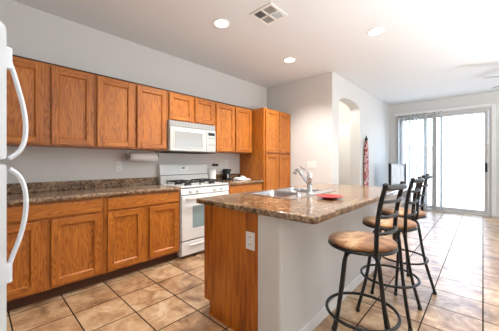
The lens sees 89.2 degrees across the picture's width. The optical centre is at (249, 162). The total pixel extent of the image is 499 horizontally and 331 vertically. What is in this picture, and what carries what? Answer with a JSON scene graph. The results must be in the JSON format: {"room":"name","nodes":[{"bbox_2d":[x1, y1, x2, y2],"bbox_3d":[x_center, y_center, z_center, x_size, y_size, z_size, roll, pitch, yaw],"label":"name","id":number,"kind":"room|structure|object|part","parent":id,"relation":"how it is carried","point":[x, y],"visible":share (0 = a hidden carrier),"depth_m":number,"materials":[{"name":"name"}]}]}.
{"room":"kitchen","nodes":[
{"label":"kitchen","id":0,"kind":"room"},
{"bbox_2d":[0,0,266,183],"bbox_3d":[-0.279,-0.172,4.748,0.150,2.785,9.400,0,0,43],"label":"wall","id":1,"kind":"structure","parent":0,"point":[32,33],"depth_m":3.03,"materials":[{"name":"paint"}]},
{"bbox_2d":[7,54,93,147],"bbox_3d":[-2.035,-0.550,2.471,0.357,0.784,0.832,0,0,43],"label":"upper cabinet","id":2,"kind":"object","parent":1,"relation":"attached to","point":[59,100],"visible":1,"depth_m":2.40,"materials":[{"name":"brown wood"}]},
{"bbox_3d":[-2.041,-0.540,2.219,0.024,0.736,0.368,0,0,43],"label":"door","id":3,"kind":"part","parent":2,"relation":"part of","materials":[{"name":"brown wood"}]},
{"bbox_3d":[-1.761,-0.540,2.523,0.024,0.736,0.346,0,0,43],"label":"door","id":4,"kind":"part","parent":2,"relation":"part of","materials":[{"name":"brown wood"}]},
{"bbox_2d":[7,177,156,193],"bbox_3d":[-1.864,0.255,2.904,0.020,0.101,1.699,0,0,43],"label":"backsplash","id":5,"kind":"structure","parent":1,"relation":"attached to","point":[12,188],"depth_m":2.83,"materials":[{"name":"stone"}]},
{"bbox_2d":[116,162,121,171],"bbox_3d":[-1.633,0.055,3.164,0.008,0.120,0.075,0,0,43],"label":"wall outlet","id":6,"kind":"object","parent":1,"relation":"attached to","point":[118,164],"visible":1,"depth_m":3.16,"materials":[{"name":"white plastic"}]},
{"bbox_2d":[85,73,166,150],"bbox_3d":[-1.468,-0.550,3.086,0.357,0.784,0.836,0,0,43],"label":"upper cabinet","id":7,"kind":"object","parent":1,"relation":"attached to","point":[129,115],"visible":0.98,"depth_m":2.92,"materials":[{"name":"brown wood"}]},
{"bbox_3d":[-1.488,-0.540,2.818,0.024,0.736,0.376,0,0,43],"label":"door","id":8,"kind":"part","parent":7,"relation":"part of","materials":[{"name":"brown wood"}]},
{"bbox_2d":[125,149,158,159],"bbox_3d":[-1.361,-0.090,3.243,0.090,0.134,0.418,0,0,43],"label":"paper towel holder","id":9,"kind":"object","parent":7,"relation":"attached to","point":[127,156],"visible":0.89,"depth_m":3.09,"materials":[{"name":"silver metal"}]},
{"bbox_2d":[128,153,157,160],"bbox_3d":[-1.360,-0.068,3.245,0.104,0.104,0.345,0,0,43],"label":"paper towel roll","id":10,"kind":"object","parent":9,"relation":"hanging from","point":[133,156],"visible":0.98,"depth_m":3.20,"materials":[{"name":"paper"}]},
{"bbox_3d":[-1.203,-0.540,3.127,0.024,0.736,0.372,0,0,43],"label":"door","id":11,"kind":"part","parent":7,"relation":"part of","materials":[{"name":"brown wood"}]},
{"bbox_2d":[167,90,214,125],"bbox_3d":[-0.916,-0.747,3.683,0.357,0.390,0.786,0,0,43],"label":"upper cabinet","id":12,"kind":"object","parent":1,"relation":"attached to","point":[181,107],"visible":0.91,"depth_m":3.52,"materials":[{"name":"brown wood"}]},
{"bbox_3d":[-0.924,-0.737,3.429,0.024,0.342,0.363,0,0,43],"label":"door","id":13,"kind":"part","parent":12,"relation":"part of","materials":[{"name":"brown wood"}]},
{"bbox_2d":[155,120,215,153],"bbox_3d":[-0.907,-0.340,3.661,0.398,0.416,0.760,0,0,43],"label":"microwave","id":14,"kind":"object","parent":12,"relation":"attached to","point":[182,137],"visible":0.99,"depth_m":3.48,"materials":[{"name":"white plastic"}]},
{"bbox_3d":[-0.833,-0.308,3.477,0.031,0.320,0.590,0,0,43],"label":"door","id":15,"kind":"part","parent":14,"relation":"part of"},
{"bbox_3d":[-0.575,-0.308,3.758,0.029,0.320,0.167,0,0,43],"label":"control panel","id":16,"kind":"part","parent":14,"relation":"part of","materials":[{"name":"white plastic"}]},
{"bbox_3d":[-0.656,-0.737,3.720,0.024,0.342,0.348,0,0,43],"label":"door","id":17,"kind":"part","parent":12,"relation":"part of","materials":[{"name":"brown wood"}]},
{"bbox_2d":[216,173,239,179],"bbox_3d":[-0.449,0.255,4.437,0.020,0.101,0.798,0,0,43],"label":"backsplash","id":18,"kind":"structure","parent":1,"relation":"attached to","point":[218,176],"depth_m":4.54,"materials":[{"name":"stone"}]},
{"bbox_2d":[214,101,251,153],"bbox_3d":[-0.357,-0.550,4.289,0.357,0.784,0.860,0,0,43],"label":"upper cabinet","id":19,"kind":"object","parent":1,"relation":"attached to","point":[233,123],"visible":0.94,"depth_m":4.13,"materials":[{"name":"brown wood"}]},
{"bbox_3d":[-0.379,-0.540,4.020,0.024,0.736,0.387,0,0,43],"label":"door","id":20,"kind":"part","parent":19,"relation":"part of","materials":[{"name":"brown wood"}]},
{"bbox_3d":[-0.096,-0.540,4.327,0.024,0.736,0.394,0,0,43],"label":"door","id":21,"kind":"part","parent":19,"relation":"part of","materials":[{"name":"brown wood"}]},
{"bbox_2d":[7,209,498,330],"bbox_3d":[2.183,1.280,2.476,6.850,0.120,9.400,0,0,43],"label":"floor","id":22,"kind":"structure","parent":0,"point":[462,250],"depth_m":2.30,"materials":[{"name":"tile"}]},
{"bbox_2d":[0,21,28,330],"bbox_3d":[-1.342,0.371,0.853,0.750,1.698,0.833,0,0,43],"label":"refrigerator","id":23,"kind":"object","parent":22,"relation":"on","point":[6,63],"visible":1,"depth_m":0.86,"materials":[{"name":"white metal"}]},
{"bbox_3d":[-1.126,0.571,1.088,0.750,1.128,0.072,0,0,43],"label":"fridge door","id":24,"kind":"part","parent":23,"relation":"part of","materials":[{"name":"white plastic"}]},
{"bbox_3d":[-1.126,-0.244,1.088,0.750,0.468,0.072,0,0,43],"label":"freezer door","id":25,"kind":"part","parent":23,"relation":"part of","materials":[{"name":"white plastic"}]},
{"bbox_3d":[-0.831,-0.203,0.901,0.034,0.394,0.066,0,0,43],"label":"handle","id":26,"kind":"part","parent":23,"relation":"part of","materials":[{"name":"white plastic"}]},
{"bbox_3d":[-0.831,0.218,0.902,0.034,0.403,0.067,0,0,43],"label":"handle","id":27,"kind":"part","parent":23,"relation":"part of","materials":[{"name":"white plastic"}]},
{"bbox_2d":[7,197,102,311],"bbox_3d":[-1.947,0.783,2.404,0.577,0.874,0.852,0,0,43],"label":"base cabinet","id":28,"kind":"object","parent":22,"relation":"on","point":[60,251],"visible":0.95,"depth_m":2.23,"materials":[{"name":"brown wood"}]},
{"bbox_3d":[-1.902,0.801,2.046,0.024,0.587,0.317,0,0,43],"label":"door","id":29,"kind":"part","parent":28,"relation":"part of","materials":[{"name":"brown wood"}]},
{"bbox_3d":[-1.746,0.425,2.222,0.020,0.120,0.788,0,0,43],"label":"drawer","id":30,"kind":"part","parent":28,"relation":"part of","materials":[{"name":"brown wood"}]},
{"bbox_3d":[-1.608,0.801,2.364,0.024,0.587,0.393,0,0,43],"label":"door","id":31,"kind":"part","parent":28,"relation":"part of","materials":[{"name":"brown wood"}]},
{"bbox_2d":[7,177,179,205],"bbox_3d":[-1.657,0.275,2.712,0.584,0.141,1.699,0,0,43],"label":"countertop","id":32,"kind":"structure","parent":28,"relation":"on","point":[38,192],"depth_m":2.68,"materials":[{"name":"stone"}]},
{"bbox_2d":[102,190,178,281],"bbox_3d":[-1.365,0.783,3.035,0.577,0.874,0.862,0,0,43],"label":"base cabinet","id":33,"kind":"object","parent":22,"relation":"on","point":[141,231],"visible":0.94,"depth_m":2.79,"materials":[{"name":"brown wood"}]},
{"bbox_3d":[-1.311,0.801,2.686,0.024,0.587,0.360,0,0,43],"label":"door","id":34,"kind":"part","parent":33,"relation":"part of","materials":[{"name":"brown wood"}]},
{"bbox_3d":[-1.163,0.425,2.854,0.020,0.120,0.807,0,0,43],"label":"drawer","id":35,"kind":"part","parent":33,"relation":"part of","materials":[{"name":"brown wood"}]},
{"bbox_3d":[-1.012,0.801,3.010,0.024,0.587,0.372,0,0,43],"label":"door","id":36,"kind":"part","parent":33,"relation":"part of","materials":[{"name":"brown wood"}]},
{"bbox_2d":[158,163,228,257],"bbox_3d":[-0.771,0.618,3.623,0.644,1.205,0.820,0,0,43],"label":"gas range","id":37,"kind":"object","parent":22,"relation":"on","point":[192,179],"visible":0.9,"depth_m":3.37,"materials":[{"name":"white metal"}]},
{"bbox_3d":[-0.980,0.086,3.776,0.005,0.052,0.180,0,0,43],"label":"clock panel","id":38,"kind":"part","parent":37,"relation":"part of","materials":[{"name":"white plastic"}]},
{"bbox_3d":[-0.586,1.097,3.457,0.030,0.177,0.796,0,0,43],"label":"storage drawer","id":39,"kind":"part","parent":37,"relation":"part of","materials":[{"name":"white metal"}]},
{"bbox_2d":[160,181,227,187],"bbox_3d":[-0.794,0.316,3.650,0.574,0.022,0.804,0,0,43],"label":"cooktop","id":40,"kind":"object","parent":37,"relation":"in","point":[204,184],"depth_m":3.50,"materials":[{"name":"white metal"}]},
{"bbox_3d":[-0.588,0.373,3.459,0.025,0.093,0.804,0,0,43],"label":"control panel","id":41,"kind":"part","parent":37,"relation":"part of","materials":[{"name":"white metal"}]},
{"bbox_3d":[-0.585,0.711,3.456,0.032,0.574,0.796,0,0,43],"label":"oven door","id":42,"kind":"part","parent":37,"relation":"part of","materials":[{"name":"white metal"}]},
{"bbox_3d":[-0.553,0.465,3.427,0.058,0.026,0.704,0,0,43],"label":"handle","id":43,"kind":"part","parent":37,"relation":"part of","materials":[{"name":"white metal"}]},
{"bbox_2d":[204,205,257,330],"bbox_3d":[0.521,0.781,2.644,0.609,0.878,2.048,0,0,43],"label":"base cabinet","id":44,"kind":"object","parent":22,"relation":"on","point":[230,268],"visible":0.36,"depth_m":1.87,"materials":[{"name":"brown wood"}]},
{"bbox_3d":[-0.136,1.214,1.861,0.512,0.012,0.008,0,0,43],"label":"shoe moulding","id":45,"kind":"part","parent":44,"relation":"part of","materials":[{"name":"brown wood"}]},
{"bbox_2d":[246,231,254,250],"bbox_3d":[0.005,0.538,1.732,0.080,0.120,0.008,0,0,43],"label":"island outlet","id":46,"kind":"object","parent":44,"relation":"attached to","point":[250,237],"visible":1,"depth_m":1.73,"materials":[{"name":"white plastic"}]},
{"bbox_2d":[196,183,403,223],"bbox_3d":[0.675,0.322,2.542,1.108,0.040,2.148,0,0,43],"label":"countertop","id":47,"kind":"structure","parent":44,"relation":"on","point":[313,209],"depth_m":1.90,"materials":[{"name":"stone"}]},
{"bbox_2d":[243,187,334,198],"bbox_3d":[0.422,0.382,2.536,0.550,0.172,0.830,0,0,43],"label":"sink","id":48,"kind":"object","parent":47,"relation":"in","point":[285,193],"visible":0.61,"depth_m":2.56,"materials":[{"name":"metal"}]},
{"bbox_3d":[0.264,0.383,2.417,0.388,0.171,0.348,0,0,43],"label":"bowl","id":49,"kind":"part","parent":48,"relation":"part of","materials":[{"name":"metal"}]},
{"bbox_2d":[293,188,300,195],"bbox_3d":[0.417,0.263,2.241,0.077,0.066,0.039,0,0,43],"label":"soap dispenser","id":50,"kind":"object","parent":48,"relation":"on","point":[297,189],"visible":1,"depth_m":2.22,"materials":[{"name":"silver metal"}]},
{"bbox_3d":[0.527,0.383,2.701,0.388,0.171,0.363,0,0,43],"label":"bowl","id":51,"kind":"part","parent":48,"relation":"part of","materials":[{"name":"metal"}]},
{"bbox_2d":[293,166,312,193],"bbox_3d":[0.511,0.164,2.418,0.203,0.263,0.067,0,0,43],"label":"faucet","id":52,"kind":"object","parent":47,"relation":"on","point":[308,180],"visible":1,"depth_m":2.36,"materials":[{"name":"silver metal"}]},
{"bbox_3d":[0.497,0.132,2.421,0.157,0.150,0.039,0,0,38],"label":"spout","id":53,"kind":"part","parent":52,"relation":"part of","materials":[{"name":"silver metal"}]},
{"bbox_2d":[316,194,343,199],"bbox_3d":[0.666,0.289,2.100,0.216,0.024,0.216,0,0,43],"label":"plate","id":54,"kind":"object","parent":47,"relation":"on","point":[324,196],"visible":1,"depth_m":2.13,"materials":[{"name":"red ceramic"}]},
{"bbox_2d":[228,183,261,193],"bbox_3d":[-0.249,0.783,4.245,0.577,0.874,0.803,0,0,43],"label":"base cabinet","id":55,"kind":"object","parent":22,"relation":"on","point":[240,188],"visible":0.13,"depth_m":4.01,"materials":[{"name":"brown wood"}]},
{"bbox_2d":[214,173,263,184],"bbox_3d":[-0.242,0.275,4.245,0.584,0.141,0.798,0,0,43],"label":"countertop","id":56,"kind":"structure","parent":55,"relation":"on","point":[218,176],"depth_m":4.24,"materials":[{"name":"stone"}]},
{"bbox_2d":[207,168,215,178],"bbox_3d":[-0.617,0.196,4.131,0.142,0.217,0.142,0,0,43],"label":"canister","id":57,"kind":"object","parent":56,"relation":"on","point":[211,172],"visible":0.79,"depth_m":4.07,"materials":[{"name":"white plastic"}]},
{"bbox_2d":[223,164,230,179],"bbox_3d":[-0.367,0.165,4.404,0.163,0.280,0.184,0,0,43],"label":"appliance","id":58,"kind":"object","parent":56,"relation":"on","point":[226,172],"visible":0.99,"depth_m":4.32,"materials":[{"name":"black plastic"}]},
{"bbox_2d":[233,175,250,179],"bbox_3d":[-0.139,0.268,4.435,0.240,0.070,0.284,0,0,43],"label":"cloth","id":59,"kind":"object","parent":56,"relation":"on","point":[241,177],"visible":0.98,"depth_m":4.38,"materials":[{"name":"white fabric"}]},
{"bbox_3d":[-0.064,0.733,4.074,0.019,0.774,0.803,0,0,43],"label":"frame","id":60,"kind":"part","parent":55,"relation":"part of","materials":[{"name":"brown wood"}]},
{"bbox_2d":[240,108,289,189],"bbox_3d":[0.314,0.140,4.828,0.612,2.160,0.810,0,0,43],"label":"pantry cabinet","id":61,"kind":"object","parent":22,"relation":"on","point":[269,159],"visible":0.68,"depth_m":4.52,"materials":[{"name":"brown wood"}]},
{"bbox_3d":[0.401,0.474,4.489,0.024,1.232,0.362,0,0,43],"label":"door","id":62,"kind":"part","parent":61,"relation":"part of","materials":[{"name":"brown wood"}]},
{"bbox_3d":[0.401,-0.545,4.489,0.024,0.746,0.362,0,0,43],"label":"door","id":63,"kind":"part","parent":61,"relation":"part of","materials":[{"name":"brown wood"}]},
{"bbox_3d":[0.512,0.090,4.646,0.019,2.060,0.810,0,0,43],"label":"frame","id":64,"kind":"part","parent":61,"relation":"part of","materials":[{"name":"brown wood"}]},
{"bbox_3d":[0.665,0.474,4.775,0.024,1.232,0.356,0,0,43],"label":"door","id":65,"kind":"part","parent":61,"relation":"part of","materials":[{"name":"brown wood"}]},
{"bbox_3d":[0.665,-0.545,4.775,0.024,0.746,0.356,0,0,43],"label":"door","id":66,"kind":"part","parent":61,"relation":"part of","materials":[{"name":"brown wood"}]},
{"bbox_2d":[325,180,406,330],"bbox_3d":[0.719,0.666,1.586,0.466,1.110,0.438,0,0,24],"label":"bar stool","id":67,"kind":"object","parent":22,"relation":"on","point":[376,245],"visible":1,"depth_m":1.47,"materials":[{"name":"black metal"},{"name":"tan fabric"}]},
{"bbox_3d":[0.652,0.871,1.736,0.025,0.669,0.244,0,0,-21],"label":"leg","id":68,"kind":"part","parent":67,"relation":"part of","materials":[{"name":"black metal"}]},
{"bbox_3d":[0.567,0.871,1.542,0.185,0.669,0.185,0,0,24],"label":"leg","id":69,"kind":"part","parent":67,"relation":"part of","materials":[{"name":"black metal"}]},
{"bbox_3d":[0.705,0.513,1.594,0.400,0.018,0.400,0,0,-42],"label":"seat frame","id":70,"kind":"part","parent":67,"relation":"part of","materials":[{"name":"black metal"}]},
{"bbox_3d":[0.705,0.486,1.594,0.395,0.036,0.395,0,0,-42],"label":"seat","id":71,"kind":"part","parent":67,"relation":"part of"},
{"bbox_3d":[0.759,0.871,1.452,0.025,0.669,0.244,0,0,-21],"label":"leg","id":72,"kind":"part","parent":67,"relation":"part of","materials":[{"name":"black metal"}]},
{"bbox_3d":[0.716,0.317,1.374,0.033,0.412,0.077,0,0,-42],"label":"post","id":73,"kind":"part","parent":67,"relation":"part of","materials":[{"name":"black metal"}]},
{"bbox_3d":[0.923,0.317,1.559,0.033,0.412,0.077,0,0,-42],"label":"post","id":74,"kind":"part","parent":67,"relation":"part of","materials":[{"name":"black metal"}]},
{"bbox_2d":[356,176,424,330],"bbox_3d":[1.160,0.666,2.080,0.460,1.110,0.435,0,0,43],"label":"bar stool","id":75,"kind":"object","parent":22,"relation":"on","point":[404,225],"visible":0.86,"depth_m":1.98,"materials":[{"name":"black metal"},{"name":"tan fabric"}]},
{"bbox_3d":[1.002,0.871,2.083,0.185,0.669,0.185,0,0,43],"label":"leg","id":76,"kind":"part","parent":75,"relation":"part of","materials":[{"name":"black metal"}]},
{"bbox_3d":[1.144,0.871,2.240,0.025,0.669,0.244,0,0,-2],"label":"leg","id":77,"kind":"part","parent":75,"relation":"part of","materials":[{"name":"black metal"}]},
{"bbox_3d":[1.151,0.486,2.088,0.395,0.036,0.395,0,0,43],"label":"seat","id":78,"kind":"part","parent":75,"relation":"part of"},
{"bbox_3d":[1.151,0.513,2.088,0.400,0.018,0.400,0,0,43],"label":"seat frame","id":79,"kind":"part","parent":75,"relation":"part of","materials":[{"name":"black metal"}]},
{"bbox_3d":[1.157,0.871,1.937,0.025,0.669,0.244,0,0,-2],"label":"leg","id":80,"kind":"part","parent":75,"relation":"part of","materials":[{"name":"black metal"}]},
{"bbox_3d":[1.182,0.317,1.870,0.077,0.412,0.033,0,0,43],"label":"post","id":81,"kind":"part","parent":75,"relation":"part of","materials":[{"name":"black metal"}]},
{"bbox_3d":[1.302,0.871,2.095,0.244,0.669,0.025,0,0,-2],"label":"leg","id":82,"kind":"part","parent":75,"relation":"part of","materials":[{"name":"black metal"}]},
{"bbox_3d":[1.371,0.317,2.074,0.077,0.412,0.033,0,0,43],"label":"post","id":83,"kind":"part","parent":75,"relation":"part of","materials":[{"name":"black metal"}]},
{"bbox_2d":[383,186,412,207],"bbox_3d":[3.435,0.910,6.015,0.570,0.620,1.060,0,0,43],"label":"tv stand","id":84,"kind":"object","parent":22,"relation":"on","point":[402,203],"visible":0.08,"depth_m":5.68,"materials":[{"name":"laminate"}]},
{"bbox_2d":[388,163,405,184],"bbox_3d":[3.494,0.311,5.953,0.777,0.573,0.200,0,0,-35],"label":"television","id":85,"kind":"object","parent":84,"relation":"on","point":[396,171],"visible":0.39,"depth_m":5.86,"materials":[{"name":"black plastic"}]},
{"bbox_2d":[373,174,436,295],"bbox_3d":[1.539,0.666,2.502,0.470,1.111,0.468,0,0,-2],"label":"bar stool","id":86,"kind":"object","parent":22,"relation":"on","point":[421,214],"visible":0.69,"depth_m":2.38,"materials":[{"name":"black metal"},{"name":"brown fabric"}]},
{"bbox_3d":[1.418,0.871,2.406,0.025,0.669,0.244,0,0,43],"label":"leg","id":87,"kind":"part","parent":86,"relation":"part of","materials":[{"name":"black metal"}]},
{"bbox_3d":[1.521,0.486,2.518,0.395,0.036,0.395,0,0,42],"label":"seat","id":88,"kind":"part","parent":86,"relation":"part of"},
{"bbox_3d":[1.521,0.513,2.518,0.400,0.018,0.400,0,0,42],"label":"seat frame","id":89,"kind":"part","parent":86,"relation":"part of","materials":[{"name":"black metal"}]},
{"bbox_3d":[1.557,0.317,2.300,0.077,0.412,0.033,0,0,42],"label":"post","id":90,"kind":"part","parent":86,"relation":"part of","materials":[{"name":"black metal"}]},
{"bbox_3d":[1.633,0.871,2.415,0.244,0.669,0.025,0,0,43],"label":"leg","id":91,"kind":"part","parent":86,"relation":"part of","materials":[{"name":"black metal"}]},
{"bbox_3d":[1.742,0.317,2.508,0.077,0.412,0.033,0,0,42],"label":"post","id":92,"kind":"part","parent":86,"relation":"part of","materials":[{"name":"black metal"}]},
{"bbox_2d":[12,0,498,105],"bbox_3d":[2.183,-1.640,2.476,6.850,0.150,9.400,0,0,43],"label":"ceiling","id":93,"kind":"structure","parent":0,"point":[427,50],"depth_m":3.15,"materials":[{"name":"paint"}]},
{"bbox_2d":[213,18,229,27],"bbox_3d":[-0.314,-1.559,2.849,0.196,0.012,0.196,0,0,43],"label":"recessed light","id":94,"kind":"object","parent":93,"relation":"in","point":[219,23],"visible":1,"depth_m":2.83,"materials":[{"name":"white plastic"}]},
{"bbox_2d":[249,2,287,25],"bbox_3d":[0.203,-1.559,2.675,0.290,0.012,0.293,0,0,43],"label":"ceiling vent","id":95,"kind":"object","parent":93,"relation":"in","point":[268,14],"visible":1,"depth_m":2.66,"materials":[{"name":"white plastic"}]},
{"bbox_2d":[283,57,295,62],"bbox_3d":[0.611,-1.559,3.869,0.196,0.012,0.196,0,0,43],"label":"recessed light","id":96,"kind":"object","parent":93,"relation":"in","point":[289,59],"visible":1,"depth_m":3.86,"materials":[{"name":"white plastic"}]},
{"bbox_2d":[367,27,384,35],"bbox_3d":[1.508,-1.559,3.028,0.196,0.012,0.196,0,0,43],"label":"recessed light","id":97,"kind":"object","parent":93,"relation":"in","point":[376,31],"visible":1,"depth_m":3.01,"materials":[{"name":"white plastic"}]},
{"bbox_2d":[267,71,335,185],"bbox_3d":[0.940,-0.172,4.893,1.445,2.785,0.130,0,0,43],"label":"wall","id":98,"kind":"structure","parent":0,"point":[310,102],"depth_m":4.63,"materials":[{"name":"paint"}]},
{"bbox_2d":[307,161,315,167],"bbox_3d":[1.130,0.040,4.622,0.180,0.120,0.010,0,0,43],"label":"switch plate","id":99,"kind":"object","parent":98,"relation":"attached to","point":[310,164],"visible":1,"depth_m":4.62,"materials":[{"name":"white plastic"}]},
{"bbox_2d":[258,201,378,330],"bbox_3d":[0.827,0.781,2.387,0.186,0.878,2.070,0,0,43],"label":"wall","id":100,"kind":"structure","parent":0,"point":[298,268],"depth_m":1.71,"materials":[{"name":"paint"}]},
{"bbox_2d":[298,258,381,330],"bbox_3d":[0.907,1.177,2.327,0.012,0.085,2.050,0,0,43],"label":"baseboard","id":101,"kind":"structure","parent":100,"relation":"attached to","point":[323,313],"depth_m":2.04,"materials":[{"name":"white paint"}]},
{"bbox_2d":[339,101,349,124],"bbox_3d":[2.207,-0.172,6.413,1.245,2.785,0.120,0,0,43],"label":"wall","id":102,"kind":"structure","parent":0,"point":[344,111],"depth_m":6.23,"materials":[{"name":"paint"}]},
{"bbox_2d":[339,124,349,184],"bbox_3d":[2.232,0.150,6.228,0.952,2.140,0.120,0,0,43],"label":"door","id":103,"kind":"structure","parent":102,"relation":"in","point":[344,130],"depth_m":6.17,"materials":[{"name":"white paint"}]},
{"bbox_3d":[2.262,0.150,6.261,0.952,2.140,0.030,0,0,43],"label":"casing","id":104,"kind":"part","parent":103,"relation":"part of","materials":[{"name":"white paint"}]},
{"bbox_2d":[336,74,389,186],"bbox_3d":[2.629,-0.172,5.805,0.200,2.785,3.502,0,0,43],"label":"wall","id":105,"kind":"structure","parent":0,"point":[369,116],"depth_m":5.46,"materials":[{"name":"paint"}]},
{"bbox_2d":[364,136,368,185],"bbox_3d":[2.546,0.010,5.502,0.078,1.180,0.236,0,0,43],"label":"wall hanging","id":106,"kind":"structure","parent":105,"relation":"attached to","point":[366,150],"depth_m":5.44,"materials":[{"name":"red fabric"}]},
{"bbox_2d":[390,91,498,217],"bbox_3d":[5.760,-0.172,5.434,5.305,2.785,0.200,0,0,43],"label":"wall","id":107,"kind":"structure","parent":0,"point":[490,97],"depth_m":6.06,"materials":[{"name":"paint"}]},
{"bbox_2d":[394,103,491,210],"bbox_3d":[4.653,-0.058,6.251,1.920,2.495,0.088,0,0,43],"label":"vertical blinds","id":108,"kind":"object","parent":107,"relation":"attached to","point":[489,104],"visible":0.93,"depth_m":6.42,"materials":[{"name":"white plastic"}]},
{"bbox_2d":[396,107,490,216],"bbox_3d":[4.756,-0.007,6.337,1.875,2.455,0.155,0,0,43],"label":"door","id":109,"kind":"structure","parent":107,"relation":"in","point":[487,111],"depth_m":5.81,"materials":[{"name":"metal"}]},
{"bbox_3d":[4.432,0.003,6.681,0.828,2.365,0.040,0,0,43],"label":"fixed panel","id":110,"kind":"part","parent":109,"relation":"part of","materials":[{"name":"glass"}]},
{"bbox_3d":[5.018,0.003,6.065,1.018,2.365,0.040,0,0,43],"label":"sliding panel","id":111,"kind":"part","parent":109,"relation":"part of","materials":[{"name":"glass"}]},
{"bbox_2d":[492,104,495,217],"bbox_3d":[5.413,-0.033,5.607,0.070,2.505,0.018,0,0,43],"label":"trim","id":112,"kind":"structure","parent":107,"relation":"attached to","point":[493,105],"depth_m":5.59,"materials":[{"name":"white paint"}]},
{"label":"outside","id":113,"kind":"structure","parent":0,"visible":0},
{"bbox_2d":[411,191,483,209],"bbox_3d":[6.754,1.305,8.055,13.000,0.110,5.000,0,0,43],"label":"patio","id":114,"kind":"structure","parent":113,"point":[465,201],"depth_m":8.28,"materials":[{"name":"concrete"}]},
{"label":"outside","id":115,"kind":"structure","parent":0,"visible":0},
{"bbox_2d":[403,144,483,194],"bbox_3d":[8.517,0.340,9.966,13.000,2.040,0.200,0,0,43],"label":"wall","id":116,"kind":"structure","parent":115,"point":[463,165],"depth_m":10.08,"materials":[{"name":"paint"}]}
]}

